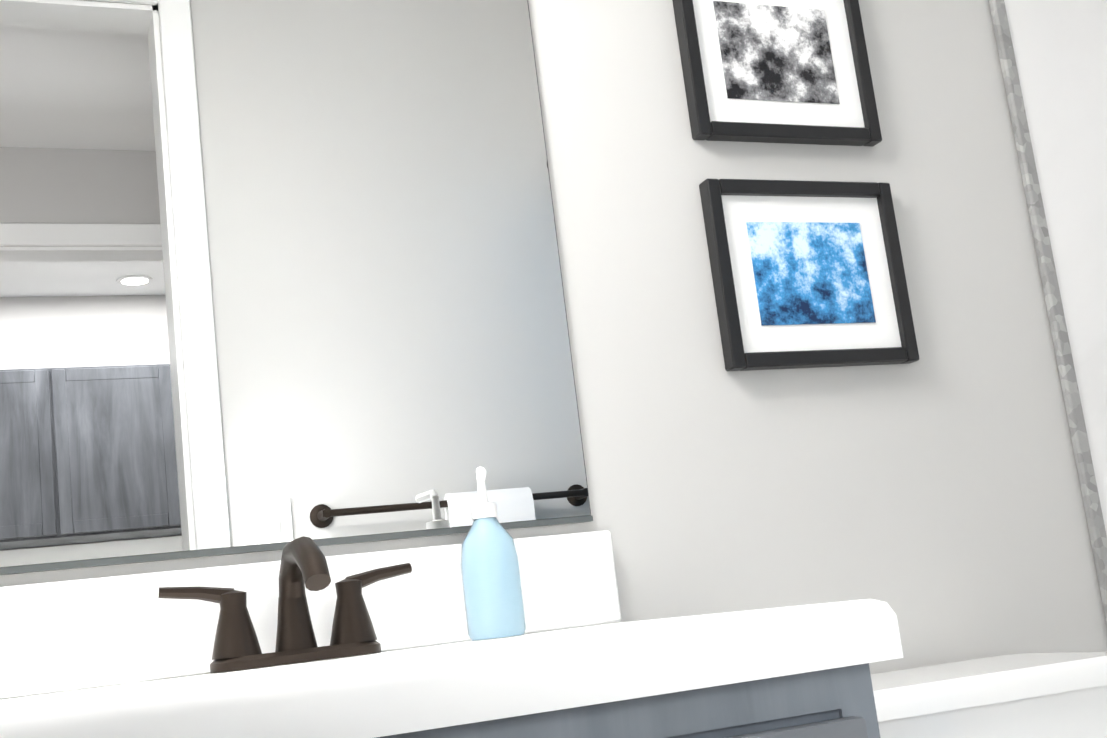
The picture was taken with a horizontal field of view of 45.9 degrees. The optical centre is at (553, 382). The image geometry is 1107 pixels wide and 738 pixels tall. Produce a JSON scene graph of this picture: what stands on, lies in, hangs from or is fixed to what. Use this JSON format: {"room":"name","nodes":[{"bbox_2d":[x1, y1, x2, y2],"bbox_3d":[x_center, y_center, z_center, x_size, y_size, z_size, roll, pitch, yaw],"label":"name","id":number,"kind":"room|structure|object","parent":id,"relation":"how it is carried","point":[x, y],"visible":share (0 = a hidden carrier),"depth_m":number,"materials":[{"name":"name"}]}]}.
{"room":"bathroom","nodes":[
{"label":"bathroom","id":0,"kind":"room"},
{"bbox_2d":[0,0,1106,699],"bbox_3d":[0.087,-0.126,1.594,2.780,2.440,0.120,-3,-11,-23],"label":"wall","id":1,"kind":"structure","parent":0,"point":[932,496],"depth_m":1.59,"materials":[{"name":"grey paint"}]},
{"bbox_2d":[0,0,592,574],"bbox_3d":[-0.541,-0.271,1.294,1.151,0.914,0.009,-3,-11,-23],"label":"mirror","id":2,"kind":"object","parent":1,"relation":"attached to","point":[276,274],"visible":1,"depth_m":1.36,"materials":[{"name":"grey mirror"}]},
{"bbox_2d":[672,0,881,146],"bbox_3d":[0.284,-0.419,1.663,0.270,0.234,0.022,-3,-11,-23],"label":"picture","id":3,"kind":"object","parent":1,"relation":"attached to","point":[784,71],"visible":0.98,"depth_m":1.65,"materials":[{"name":"black"}]},
{"bbox_2d":[699,178,919,370],"bbox_3d":[0.318,-0.135,1.613,0.270,0.234,0.022,-3,-11,-23],"label":"picture","id":4,"kind":"object","parent":1,"relation":"attached to","point":[808,274],"visible":0.98,"depth_m":1.61,"materials":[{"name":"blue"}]},
{"bbox_3d":[0.522,0.959,0.686,2.780,0.100,1.641,-3,-11,-23],"label":"floor","id":5,"kind":"structure","parent":0,"visible":0},
{"bbox_2d":[0,530,902,737],"bbox_3d":[-0.327,0.580,0.897,1.169,0.913,0.534,-3,-11,-23],"label":"bathroom vanity","id":6,"kind":"object","parent":5,"relation":"on","point":[801,671],"visible":1,"depth_m":0.94,"materials":[{"name":"white stone"}]},
{"bbox_2d":[158,536,411,672],"bbox_3d":[-0.228,0.198,1.192,0.242,0.112,0.153,-3,-11,-23],"label":"faucet","id":7,"kind":"object","parent":6,"relation":"on","point":[302,566],"visible":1,"depth_m":1.21,"materials":[{"name":"brown metal"}]},
{"bbox_2d":[461,467,525,640],"bbox_3d":[-0.064,0.169,1.302,0.058,0.169,0.061,-3,-11,-23],"label":"soap bottle","id":8,"kind":"object","parent":6,"relation":"on","point":[492,589],"visible":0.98,"depth_m":1.28,"materials":[{"name":"blue plastic"}]},
{"bbox_2d":[871,652,1106,737],"bbox_3d":[0.540,0.615,1.118,0.408,0.721,0.754,-3,-11,-23],"label":"bathtub","id":9,"kind":"object","parent":5,"relation":"on","point":[1042,695],"visible":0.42,"depth_m":1.34,"materials":[{"name":"white ceramic"}]},
{"bbox_3d":[1.640,-0.361,1.319,0.120,2.440,1.640,-3,-11,-23],"label":"wall","id":10,"kind":"structure","parent":0,"visible":0},
{"bbox_2d":[989,0,1106,624],"bbox_3d":[1.263,-0.234,1.200,0.676,1.561,1.519,-3,-11,-23],"label":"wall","id":11,"kind":"structure","parent":10,"relation":"attached to","point":[1053,57],"depth_m":1.80,"materials":[{"name":"white plastic"},{"name":"galvanized metal"}]}
]}

